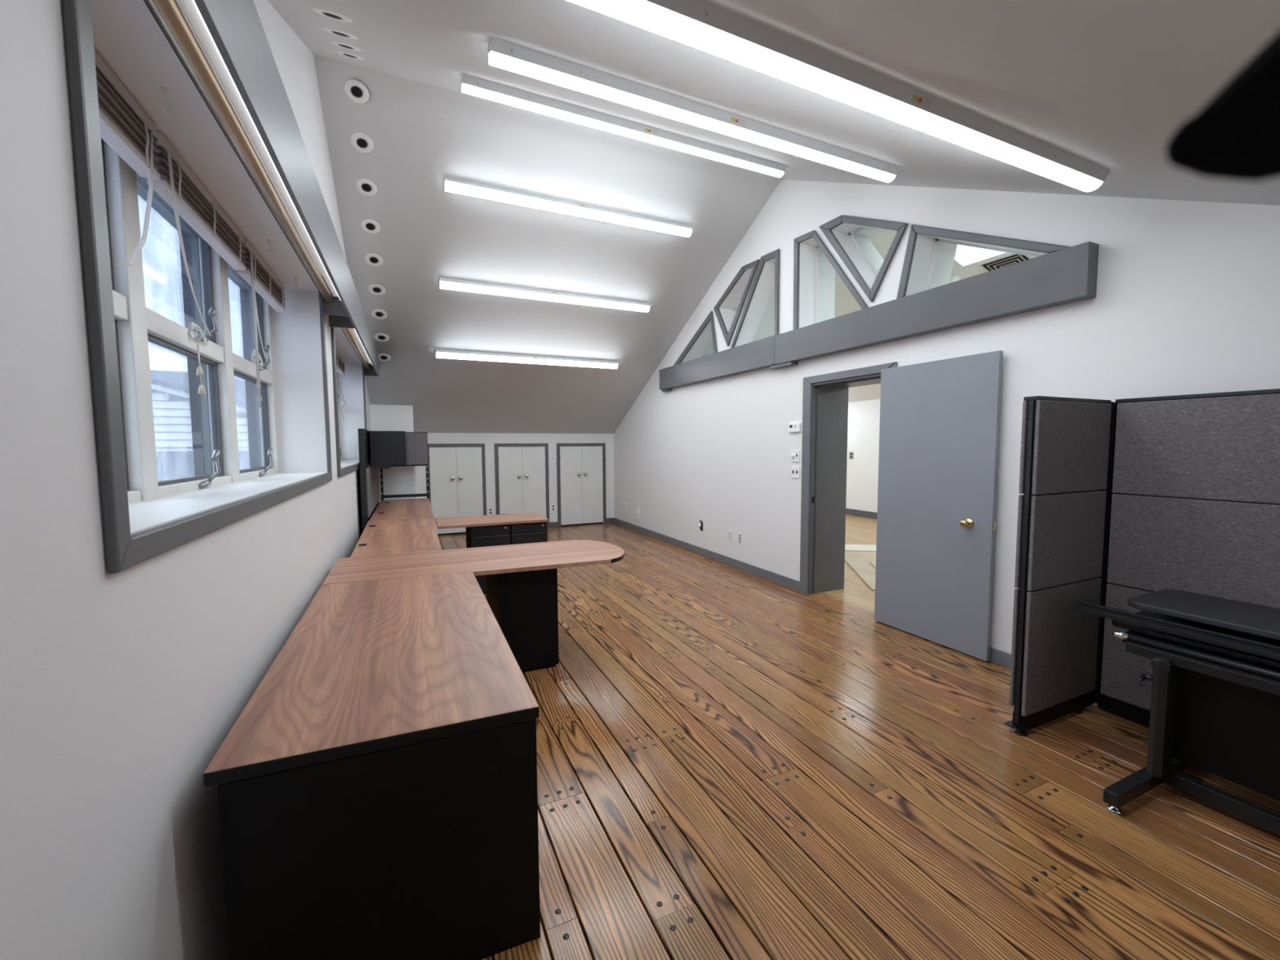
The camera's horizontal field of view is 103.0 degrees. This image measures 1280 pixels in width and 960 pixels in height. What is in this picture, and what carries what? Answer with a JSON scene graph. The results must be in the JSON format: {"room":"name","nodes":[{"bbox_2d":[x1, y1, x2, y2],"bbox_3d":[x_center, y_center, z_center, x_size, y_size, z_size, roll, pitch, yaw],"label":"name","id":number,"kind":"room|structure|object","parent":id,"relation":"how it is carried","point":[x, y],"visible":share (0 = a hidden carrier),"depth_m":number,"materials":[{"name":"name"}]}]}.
{"room":"office","nodes":[
{"label":"office","id":0,"kind":"room"},
{"bbox_2d":[0,0,370,959],"bbox_3d":[-2.394,-0.850,3.569,0.360,4.170,9.870,-2,4,-24],"label":"wall","id":1,"kind":"structure","parent":0,"point":[119,691],"depth_m":0.96,"materials":[{"name":"white paint"}]},
{"bbox_2d":[160,87,172,115],"bbox_3d":[-1.358,-1.083,1.459,0.016,0.065,0.037,-1,4,-3],"label":"hook","id":2,"kind":"object","parent":1,"relation":"attached to","point":[164,90],"visible":1,"depth_m":1.46,"materials":[{"name":"white metal"}]},
{"bbox_2d":[62,0,332,573],"bbox_3d":[-1.940,-0.592,2.444,0.502,1.455,4.083,-2,4,-24],"label":"window","id":3,"kind":"structure","parent":1,"relation":"in","point":[179,465],"depth_m":1.75,"materials":[{"name":"grey paint"}]},
{"bbox_2d":[94,49,160,266],"bbox_3d":[-1.384,-0.831,1.260,0.060,0.534,0.795,-2,4,-24],"label":"window blind","id":4,"kind":"object","parent":3,"relation":"attached to","point":[126,127],"visible":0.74,"depth_m":1.45,"materials":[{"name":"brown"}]},
{"bbox_2d":[146,131,246,394],"bbox_3d":[-1.743,-0.745,2.068,0.064,0.811,0.890,-2,4,-24],"label":"window blind","id":5,"kind":"object","parent":3,"relation":"attached to","point":[178,185],"visible":0.91,"depth_m":1.91,"materials":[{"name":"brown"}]},
{"bbox_2d":[236,238,285,407],"bbox_3d":[-2.101,-0.797,2.875,0.069,0.816,0.800,-2,4,-24],"label":"window blind","id":6,"kind":"object","parent":3,"relation":"attached to","point":[261,279],"visible":0.94,"depth_m":2.67,"materials":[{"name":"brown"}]},
{"bbox_2d":[266,239,272,253],"bbox_3d":[-1.835,-1.154,2.525,0.016,0.065,0.037,-1,4,-3],"label":"hook","id":7,"kind":"object","parent":1,"relation":"attached to","point":[268,240],"visible":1,"depth_m":2.52,"materials":[{"name":"grey metal"}]},
{"bbox_2d":[194,0,351,317],"bbox_3d":[-1.342,-1.159,1.844,0.180,0.308,3.505,-2,4,-24],"label":"window valance","id":8,"kind":"object","parent":1,"relation":"attached to","point":[235,27],"visible":0.97,"depth_m":1.55,"materials":[{"name":"grey paint"}]},
{"bbox_2d":[146,0,340,302],"bbox_3d":[-1.382,-1.171,1.927,0.116,0.175,3.230,-2,4,-24],"label":"light","id":9,"kind":"object","parent":8,"relation":"attached to","point":[168,12],"visible":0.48,"depth_m":1.49,"materials":[{"name":"white plastic"}]},
{"bbox_2d":[293,277,298,289],"bbox_3d":[-2.091,-1.193,3.099,0.016,0.065,0.037,-1,4,-3],"label":"hook","id":10,"kind":"object","parent":1,"relation":"attached to","point":[295,278],"visible":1,"depth_m":3.09,"materials":[{"name":"grey metal"}]},
{"bbox_2d":[330,327,366,477],"bbox_3d":[-3.245,-0.786,5.361,0.502,1.455,4.020,-2,4,-24],"label":"window","id":11,"kind":"structure","parent":1,"relation":"in","point":[344,467],"depth_m":3.89,"materials":[{"name":"grey paint"}]},
{"bbox_2d":[335,351,346,423],"bbox_3d":[-3.398,-1.022,5.765,0.064,0.751,0.790,-2,4,-24],"label":"window blind","id":12,"kind":"object","parent":11,"relation":"attached to","point":[340,367],"visible":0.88,"depth_m":5.76,"materials":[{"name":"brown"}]},
{"bbox_2d":[328,273,379,376],"bbox_3d":[-2.725,-1.365,4.935,0.180,0.308,3.270,-2,4,-24],"label":"window valance","id":13,"kind":"object","parent":1,"relation":"attached to","point":[358,322],"visible":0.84,"depth_m":4.14,"materials":[{"name":"grey paint"}]},
{"bbox_2d":[342,328,372,369],"bbox_3d":[-2.794,-1.381,5.084,0.116,0.175,2.820,-2,4,-24],"label":"light","id":14,"kind":"object","parent":13,"relation":"attached to","point":[348,331],"visible":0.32,"depth_m":4.93,"materials":[{"name":"white plastic"}]},
{"bbox_2d":[369,404,416,503],"bbox_3d":[-3.799,-0.082,7.714,0.710,2.081,0.770,-2,4,-25],"label":"wall","id":15,"kind":"structure","parent":0,"point":[397,480],"depth_m":7.38,"materials":[{"name":"white paint"}]},
{"bbox_2d":[414,432,613,532],"bbox_3d":[-2.528,0.017,8.740,4.465,1.731,0.120,-2,4,-25],"label":"wall","id":16,"kind":"structure","parent":0,"point":[489,439],"depth_m":8.89,"materials":[{"name":"white paint"}]},
{"bbox_2d":[427,443,486,535],"bbox_3d":[-3.019,0.154,8.412,0.925,1.507,0.082,-2,4,-25],"label":"door","id":17,"kind":"structure","parent":16,"relation":"in","point":[444,464],"depth_m":8.42,"materials":[{"name":"grey paint"}]},
{"bbox_2d":[488,507,493,515],"bbox_3d":[-2.550,0.534,8.692,0.072,0.116,0.012,-2,4,-25],"label":"wall outlet","id":18,"kind":"object","parent":16,"relation":"attached to","point":[490,509],"visible":1,"depth_m":8.69,"materials":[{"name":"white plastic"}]},
{"bbox_2d":[494,443,549,527],"bbox_3d":[-2.034,0.117,8.863,0.927,1.507,0.082,-2,4,-25],"label":"door","id":19,"kind":"structure","parent":16,"relation":"in","point":[516,472],"depth_m":8.87,"materials":[{"name":"grey paint"}]},
{"bbox_2d":[551,455,555,462],"bbox_3d":[-1.554,-0.378,9.086,0.072,0.116,0.016,-2,4,-25],"label":"switch plate","id":20,"kind":"object","parent":16,"relation":"attached to","point":[553,457],"visible":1,"depth_m":9.09,"materials":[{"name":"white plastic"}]},
{"bbox_2d":[551,504,555,511],"bbox_3d":[-1.559,0.498,9.145,0.072,0.116,0.012,-2,4,-25],"label":"wall outlet","id":21,"kind":"object","parent":16,"relation":"attached to","point":[553,506],"visible":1,"depth_m":9.14,"materials":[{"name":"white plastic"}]},
{"bbox_2d":[556,443,606,526],"bbox_3d":[-1.051,0.081,9.312,0.929,1.507,0.082,-2,4,-25],"label":"door","id":22,"kind":"structure","parent":16,"relation":"in","point":[580,468],"depth_m":9.32,"materials":[{"name":"grey paint"}]},
{"bbox_2d":[549,517,613,527],"bbox_3d":[-2.051,0.820,8.938,3.414,0.095,0.016,-2,4,-25],"label":"baseboard","id":23,"kind":"structure","parent":16,"relation":"attached to","point":[553,524],"depth_m":9.18,"materials":[{"name":"grey paint"}]},
{"bbox_2d":[267,0,1279,433],"bbox_3d":[-0.339,-1.746,4.397,4.855,2.672,9.770,-2,4,-25],"label":"ceiling","id":24,"kind":"structure","parent":0,"point":[1108,84],"depth_m":3.59,"materials":[{"name":"white paint"}]},
{"bbox_2d":[311,7,352,22],"bbox_3d":[-1.405,-2.123,2.326,0.161,0.071,0.145,-2,4,-25],"label":"recessed light","id":25,"kind":"object","parent":24,"relation":"in","point":[329,14],"visible":1,"depth_m":2.31,"materials":[{"name":"white paint"}]},
{"bbox_2d":[322,26,357,39],"bbox_3d":[-1.567,-2.334,2.663,0.161,0.071,0.145,-2,4,-25],"label":"recessed light","id":26,"kind":"object","parent":24,"relation":"in","point":[335,32],"visible":1,"depth_m":2.65,"materials":[{"name":"white paint"}]},
{"bbox_2d":[329,40,361,51],"bbox_3d":[-1.708,-2.519,2.957,0.161,0.071,0.145,-2,4,-25],"label":"recessed light","id":27,"kind":"object","parent":24,"relation":"in","point":[337,43],"visible":1,"depth_m":2.95,"materials":[{"name":"white paint"}]},
{"bbox_2d":[334,50,364,59],"bbox_3d":[-1.835,-2.685,3.220,0.161,0.071,0.145,-2,4,-25],"label":"recessed light","id":28,"kind":"object","parent":24,"relation":"in","point":[345,54],"visible":1,"depth_m":3.21,"materials":[{"name":"white paint"}]},
{"bbox_2d":[343,79,368,103],"bbox_3d":[-2.068,-2.834,3.718,0.161,0.076,0.142,-2,4,-25],"label":"recessed light","id":29,"kind":"object","parent":24,"relation":"in","point":[357,91],"visible":1,"depth_m":3.71,"materials":[{"name":"white paint"}]},
{"bbox_2d":[350,133,373,152],"bbox_3d":[-2.212,-2.680,4.053,0.161,0.076,0.142,-2,4,-25],"label":"recessed light","id":30,"kind":"object","parent":24,"relation":"in","point":[361,142],"visible":1,"depth_m":4.05,"materials":[{"name":"white paint"}]},
{"bbox_2d":[355,178,377,195],"bbox_3d":[-2.354,-2.517,4.385,0.161,0.076,0.142,-2,4,-25],"label":"recessed light","id":31,"kind":"object","parent":24,"relation":"in","point":[366,187],"visible":1,"depth_m":4.38,"materials":[{"name":"white paint"}]},
{"bbox_2d":[360,218,380,233],"bbox_3d":[-2.500,-2.351,4.724,0.161,0.076,0.142,-2,4,-25],"label":"recessed light","id":32,"kind":"object","parent":24,"relation":"in","point":[371,226],"visible":1,"depth_m":4.72,"materials":[{"name":"white paint"}]},
{"bbox_2d":[364,253,382,266],"bbox_3d":[-2.644,-2.185,5.060,0.161,0.076,0.142,-2,4,-25],"label":"recessed light","id":33,"kind":"object","parent":24,"relation":"in","point":[374,260],"visible":1,"depth_m":5.06,"materials":[{"name":"white paint"}]},
{"bbox_2d":[368,284,385,295],"bbox_3d":[-2.791,-2.017,5.402,0.161,0.076,0.142,-2,4,-25],"label":"recessed light","id":34,"kind":"object","parent":24,"relation":"in","point":[375,289],"visible":1,"depth_m":5.40,"materials":[{"name":"white paint"}]},
{"bbox_2d":[371,309,387,319],"bbox_3d":[-2.927,-1.861,5.719,0.161,0.076,0.142,-2,4,-25],"label":"recessed light","id":35,"kind":"object","parent":24,"relation":"in","point":[377,313],"visible":1,"depth_m":5.71,"materials":[{"name":"white paint"}]},
{"bbox_2d":[373,333,389,342],"bbox_3d":[-3.072,-1.694,6.057,0.161,0.076,0.142,-2,4,-25],"label":"recessed light","id":36,"kind":"object","parent":24,"relation":"in","point":[381,337],"visible":1,"depth_m":6.05,"materials":[{"name":"white paint"}]},
{"bbox_2d":[377,353,391,361],"bbox_3d":[-3.211,-1.534,6.383,0.161,0.076,0.142,-2,4,-25],"label":"recessed light","id":37,"kind":"object","parent":24,"relation":"in","point":[381,357],"visible":0.92,"depth_m":6.38,"materials":[{"name":"white paint"}]},
{"bbox_2d":[435,348,620,368],"bbox_3d":[-1.443,-1.646,6.983,2.520,0.107,0.112,-2,4,-25],"label":"strip light","id":38,"kind":"object","parent":24,"relation":"attached to","point":[441,353],"visible":1,"depth_m":6.88,"materials":[{"name":"white plastic"}]},
{"bbox_2d":[439,277,652,311],"bbox_3d":[-0.999,-2.146,5.972,2.520,0.107,0.112,-2,4,-25],"label":"strip light","id":39,"kind":"object","parent":24,"relation":"attached to","point":[444,283],"visible":1,"depth_m":5.86,"materials":[{"name":"white plastic"}]},
{"bbox_2d":[444,176,693,237],"bbox_3d":[-0.567,-2.633,4.988,2.520,0.107,0.112,-2,4,-25],"label":"strip light","id":40,"kind":"object","parent":24,"relation":"attached to","point":[451,184],"visible":1,"depth_m":4.86,"materials":[{"name":"white plastic"}]},
{"bbox_2d":[461,74,790,177],"bbox_3d":[0.055,-2.481,3.639,2.520,0.106,0.111,-2,4,-25],"label":"strip light","id":41,"kind":"object","parent":24,"relation":"attached to","point":[473,86],"visible":1,"depth_m":3.50,"materials":[{"name":"white plastic"}]},
{"bbox_2d":[487,37,902,182],"bbox_3d":[0.495,-1.904,2.722,2.520,0.106,0.111,-2,4,-25],"label":"strip light","id":42,"kind":"object","parent":24,"relation":"attached to","point":[501,54],"visible":1,"depth_m":2.54,"materials":[{"name":"white plastic"}]},
{"bbox_2d":[730,117,737,122],"bbox_3d":[0.496,-1.888,2.673,0.042,0.012,0.001,-2,30,-25],"label":"print","id":43,"kind":"object","parent":42,"relation":"on","point":[732,119],"depth_m":2.67},
{"bbox_2d":[566,0,1111,191],"bbox_3d":[0.945,-1.316,1.786,2.520,0.106,0.111,-2,4,-25],"label":"strip light","id":44,"kind":"object","parent":24,"relation":"attached to","point":[704,25],"visible":1,"depth_m":1.61,"materials":[{"name":"white plastic"}]},
{"bbox_2d":[912,95,922,102],"bbox_3d":[0.946,-1.299,1.737,0.042,0.012,0.001,-2,30,-25],"label":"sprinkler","id":45,"kind":"object","parent":44,"relation":"on","point":[917,99],"depth_m":1.74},
{"bbox_2d":[1165,31,1279,181],"bbox_3d":[0.158,-0.321,0.073,0.139,0.538,0.025,-1,4,-7],"label":"strap","id":46,"kind":"object","parent":24,"relation":"hanging from","point":[1236,135],"visible":1,"depth_m":0.08,"materials":[{"name":"black"}]},
{"bbox_2d":[437,514,1279,959],"bbox_3d":[1.614,1.109,5.584,9.300,0.062,9.750,-2,4,-25],"label":"floor","id":47,"kind":"structure","parent":0,"point":[734,763],"depth_m":2.08,"materials":[{"name":"brown wood"}]},
{"bbox_2d":[357,428,379,532],"bbox_3d":[-3.230,0.230,6.137,0.065,1.630,2.062,-2,4,-24],"label":"wall","id":48,"kind":"structure","parent":47,"relation":"on","point":[369,476],"depth_m":5.28,"materials":[{"name":"black fabric"}]},
{"bbox_2d":[369,431,408,469],"bbox_3d":[-3.087,-0.379,6.326,0.379,0.418,1.506,-2,4,-25],"label":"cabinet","id":49,"kind":"object","parent":48,"relation":"attached to","point":[388,448],"visible":1,"depth_m":5.64,"materials":[{"name":"black metal"}]},
{"bbox_2d":[203,572,540,959],"bbox_3d":[-1.008,0.970,2.148,0.791,0.720,1.793,-2,4,-25],"label":"desk","id":50,"kind":"object","parent":47,"relation":"on","point":[377,796],"visible":1,"depth_m":1.40,"materials":[{"name":"brown wood"}]},
{"bbox_2d":[350,517,441,557],"bbox_3d":[-2.077,0.815,4.451,0.610,0.722,1.892,-2,4,-25],"label":"desk","id":51,"kind":"object","parent":47,"relation":"on","point":[391,536],"visible":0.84,"depth_m":4.19,"materials":[{"name":"brown wood"}]},
{"bbox_2d":[368,497,434,520],"bbox_3d":[-2.883,0.695,6.258,0.641,0.722,2.174,-2,4,-25],"label":"desk","id":52,"kind":"object","parent":47,"relation":"on","point":[406,508],"visible":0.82,"depth_m":6.01,"materials":[{"name":"brown wood"}]},
{"bbox_2d":[379,431,429,500],"bbox_3d":[-3.336,0.155,7.246,0.630,1.668,0.060,-2,4,-25],"label":"wall","id":53,"kind":"structure","parent":47,"relation":"on","point":[417,441],"depth_m":7.25,"materials":[{"name":"black metal"}]},
{"bbox_2d":[466,524,510,594],"bbox_3d":[-1.556,0.774,5.230,0.383,0.692,0.450,-2,4,-25],"label":"pedestal","id":54,"kind":"object","parent":47,"relation":"on","point":[496,535],"visible":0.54,"depth_m":5.01,"materials":[{"name":"black metal"}]},
{"bbox_2d":[435,512,548,528],"bbox_3d":[-1.538,0.410,5.258,1.059,0.030,0.610,-2,4,-25],"label":"desk","id":55,"kind":"object","parent":54,"relation":"on","point":[514,518],"visible":1,"depth_m":5.14,"materials":[{"name":"brown wood"}]},
{"bbox_2d":[485,568,559,671],"bbox_3d":[-0.844,0.884,3.579,0.374,0.692,0.638,-2,4,-25],"label":"base cabinet","id":56,"kind":"object","parent":47,"relation":"on","point":[523,604],"visible":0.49,"depth_m":3.30,"materials":[{"name":"black laminate"}]},
{"bbox_2d":[322,539,624,584],"bbox_3d":[-1.017,0.534,3.435,1.853,0.028,0.838,-2,4,-25],"label":"desk","id":57,"kind":"object","parent":56,"relation":"on","point":[500,559],"visible":0.95,"depth_m":3.33,"materials":[{"name":"brown laminate"}]},
{"bbox_2d":[510,521,547,544],"bbox_3d":[-1.209,0.762,5.388,0.372,0.692,0.450,-2,4,-25],"label":"pedestal","id":58,"kind":"object","parent":47,"relation":"on","point":[533,532],"visible":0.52,"depth_m":5.17,"materials":[{"name":"black metal"}]},
{"bbox_2d":[844,551,875,590],"bbox_3d":[3.156,1.038,5.964,1.300,0.012,2.000,0,4,11],"label":"cardboard sheet","id":59,"kind":"object","parent":47,"relation":"on","point":[859,561],"visible":0.21,"depth_m":6.16,"materials":[{"name":"beige cardboard"}]},
{"bbox_2d":[844,544,876,551],"bbox_3d":[3.372,0.947,7.074,1.600,0.012,0.420,0,4,7],"label":"cardboard sheet","id":60,"kind":"object","parent":59,"relation":"on","point":[871,548],"visible":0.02,"depth_m":7.06,"materials":[{"name":"white cardboard"}]},
{"bbox_2d":[869,561,875,568],"bbox_3d":[2.996,1.029,5.911,0.500,0.012,0.550,1,4,12],"label":"cardboard sheet","id":61,"kind":"object","parent":59,"relation":"on","point":[873,564],"visible":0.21,"depth_m":6.12,"materials":[{"name":"beige cardboard"}]},
{"bbox_2d":[1003,395,1114,736],"bbox_3d":[2.202,0.429,2.667,0.701,1.694,0.090,-2,4,-25],"label":"panel","id":62,"kind":"object","parent":47,"relation":"on","point":[1066,442],"visible":1,"depth_m":2.58,"materials":[{"name":"grey fabric"}]},
{"bbox_2d":[1073,589,1279,834],"bbox_3d":[2.527,0.971,1.649,0.920,0.750,1.868,-2,4,-25],"label":"table","id":63,"kind":"object","parent":47,"relation":"on","point":[1215,707],"visible":1,"depth_m":2.05,"materials":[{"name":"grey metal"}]},
{"bbox_2d":[1111,610,1279,668],"bbox_3d":[2.734,0.710,1.723,0.445,0.022,1.660,-2,4,-25],"label":"tray","id":64,"kind":"object","parent":63,"relation":"on","point":[1211,648],"depth_m":2.17,"materials":[{"name":"black metal"}]},
{"bbox_2d":[1096,388,1279,726],"bbox_3d":[2.925,0.473,1.953,0.070,1.697,1.807,-2,4,-25],"label":"panel","id":65,"kind":"object","parent":47,"relation":"on","point":[1193,504],"visible":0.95,"depth_m":2.46,"materials":[{"name":"grey fabric"}]},
{"bbox_2d":[845,399,879,512],"bbox_3d":[5.611,-0.347,7.793,0.100,2.500,8.900,-2,4,-25],"label":"wall","id":66,"kind":"structure","parent":0,"point":[864,416],"depth_m":10.17,"materials":[{"name":"white paint"}]},
{"bbox_2d":[848,451,853,459],"bbox_3d":[4.333,-0.503,10.447,0.008,0.150,0.120,-2,4,-25],"label":"wall outlet","id":67,"kind":"object","parent":66,"relation":"attached to","point":[851,453],"visible":1,"depth_m":10.44,"materials":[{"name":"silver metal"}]},
{"bbox_2d":[845,508,877,519],"bbox_3d":[5.574,0.839,7.827,0.018,0.130,8.750,-2,4,-25],"label":"baseboard","id":68,"kind":"structure","parent":66,"relation":"attached to","point":[873,515],"depth_m":10.24,"materials":[{"name":"grey paint"}]},
{"bbox_2d":[772,232,1035,402],"bbox_3d":[3.651,-2.089,6.748,4.415,1.569,8.950,-2,4,-25],"label":"ceiling","id":69,"kind":"structure","parent":0,"point":[846,303],"depth_m":6.28,"materials":[{"name":"white paint"}]},
{"bbox_2d":[949,275,959,283],"bbox_3d":[3.431,-2.167,5.556,0.099,0.105,0.099,-2,4,-25],"label":"spotlight","id":70,"kind":"object","parent":69,"relation":"attached to","point":[954,277],"visible":0.53,"depth_m":5.51,"materials":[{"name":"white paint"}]},
{"bbox_2d":[955,249,995,261],"bbox_3d":[3.269,-2.419,4.582,0.956,0.369,1.320,-2,4,-25],"label":"ceiling light","id":71,"kind":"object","parent":69,"relation":"attached to","point":[958,255],"depth_m":5.27,"materials":[{"name":"white paint"}]},
{"bbox_2d":[977,253,1032,271],"bbox_3d":[3.752,-2.147,5.142,0.399,0.143,0.420,-2,4,-25],"label":"ceiling vent","id":72,"kind":"object","parent":69,"relation":"in","point":[1011,259],"visible":0.35,"depth_m":5.09,"materials":[{"name":"metal"}]},
{"bbox_2d":[613,179,1279,653],"bbox_3d":[1.663,-0.991,5.368,0.460,4.160,9.570,-2,4,-25],"label":"wall","id":73,"kind":"structure","parent":0,"point":[1187,300],"depth_m":3.56,"materials":[{"name":"white paint"}]},
{"bbox_2d":[635,507,639,515],"bbox_3d":[-0.033,0.532,8.637,0.009,0.116,0.130,-2,4,-25],"label":"blank plate","id":74,"kind":"object","parent":73,"relation":"attached to","point":[637,508],"visible":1,"depth_m":8.63,"materials":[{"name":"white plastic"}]},
{"bbox_2d":[673,311,717,365],"bbox_3d":[0.819,-1.868,6.847,0.269,0.554,1.161,-2,4,-25],"label":"window","id":75,"kind":"structure","parent":73,"relation":"in","point":[710,317],"depth_m":6.64,"materials":[{"name":"grey paint"}]},
{"bbox_2d":[697,520,702,530],"bbox_3d":[0.801,0.604,6.787,0.046,0.142,0.086,-2,4,-25],"label":"wall outlet","id":76,"kind":"object","parent":73,"relation":"attached to","point":[700,524],"visible":1,"depth_m":6.78,"materials":[{"name":"black plastic"}]},
{"bbox_2d":[728,529,732,540],"bbox_3d":[1.094,0.668,6.179,0.010,0.125,0.075,-2,4,-25],"label":"blank plate","id":77,"kind":"object","parent":73,"relation":"attached to","point":[730,531],"visible":1,"depth_m":6.17,"materials":[{"name":"white plastic"}]},
{"bbox_2d":[713,259,759,346],"bbox_3d":[1.214,-2.007,5.970,0.269,0.839,0.881,-2,4,-25],"label":"window","id":78,"kind":"structure","parent":73,"relation":"in","point":[727,335],"depth_m":5.92,"materials":[{"name":"grey paint"}]},
{"bbox_2d":[737,532,742,543],"bbox_3d":[1.178,0.684,5.995,0.012,0.125,0.072,-2,4,-25],"label":"jack plate","id":79,"kind":"object","parent":73,"relation":"attached to","point":[740,535],"visible":1,"depth_m":5.99,"materials":[{"name":"white plastic"}]},
{"bbox_2d":[730,248,779,348],"bbox_3d":[1.356,-1.959,5.665,0.269,0.890,0.848,-2,4,-25],"label":"window","id":80,"kind":"structure","parent":73,"relation":"in","point":[775,254],"depth_m":5.49,"materials":[{"name":"grey paint"}]},
{"bbox_2d":[788,422,800,432],"bbox_3d":[1.543,-0.525,5.082,0.028,0.100,0.160,-2,4,-25],"label":"thermostat","id":81,"kind":"object","parent":73,"relation":"attached to","point":[794,427],"visible":1,"depth_m":5.06,"materials":[{"name":"white plastic"}]},
{"bbox_2d":[790,449,799,462],"bbox_3d":[1.549,-0.239,5.096,0.024,0.117,0.118,-2,4,-25],"label":"switch plate","id":82,"kind":"object","parent":73,"relation":"attached to","point":[795,455],"visible":1,"depth_m":5.09,"materials":[{"name":"white plastic"}]},
{"bbox_2d":[791,466,799,478],"bbox_3d":[1.554,-0.077,5.104,0.018,0.117,0.118,-2,4,-25],"label":"switch plate","id":83,"kind":"object","parent":73,"relation":"attached to","point":[795,471],"visible":1,"depth_m":5.10,"materials":[{"name":"white plastic"}]},
{"bbox_2d":[613,517,1011,668],"bbox_3d":[1.457,1.044,5.409,0.016,0.098,9.370,-2,4,-25],"label":"baseboard","id":84,"kind":"structure","parent":73,"relation":"attached to","point":[1002,658],"depth_m":6.00,"materials":[{"name":"grey paint"}]},
{"bbox_2d":[793,230,868,329],"bbox_3d":[1.818,-1.893,4.658,0.269,0.894,0.914,-2,4,-25],"label":"window","id":85,"kind":"structure","parent":73,"relation":"in","point":[821,245],"depth_m":4.95,"materials":[{"name":"grey paint"}]},
{"bbox_2d":[800,361,897,594],"bbox_3d":[2.022,0.084,4.647,0.486,2.112,1.034,-2,4,-25],"label":"door frame","id":86,"kind":"structure","parent":73,"relation":"attached to","point":[825,396],"depth_m":4.99,"materials":[{"name":"grey paint"}]},
{"bbox_2d":[818,214,908,302],"bbox_3d":[1.957,-1.895,4.354,0.269,0.835,0.919,-2,4,-25],"label":"window","id":87,"kind":"structure","parent":73,"relation":"in","point":[900,227],"depth_m":4.28,"materials":[{"name":"grey paint"}]},
{"bbox_2d":[659,241,1098,391],"bbox_3d":[1.421,-1.311,5.197,0.100,0.326,5.230,-2,4,-25],"label":"beam","id":88,"kind":"structure","parent":73,"relation":"attached to","point":[1068,275],"depth_m":3.69,"materials":[{"name":"grey paint"}]},
{"bbox_2d":[874,350,1003,661],"bbox_3d":[2.107,0.165,3.736,0.110,2.050,0.923,-2,4,-25],"label":"door","id":89,"kind":"structure","parent":73,"relation":"in","point":[940,425],"depth_m":3.66,"materials":[{"name":"grey paint"}]},
{"bbox_2d":[896,224,1070,298],"bbox_3d":[2.365,-1.635,3.482,0.269,0.537,1.182,-2,4,-25],"label":"window","id":90,"kind":"structure","parent":73,"relation":"in","point":[1043,247],"depth_m":3.58,"materials":[{"name":"grey paint"}]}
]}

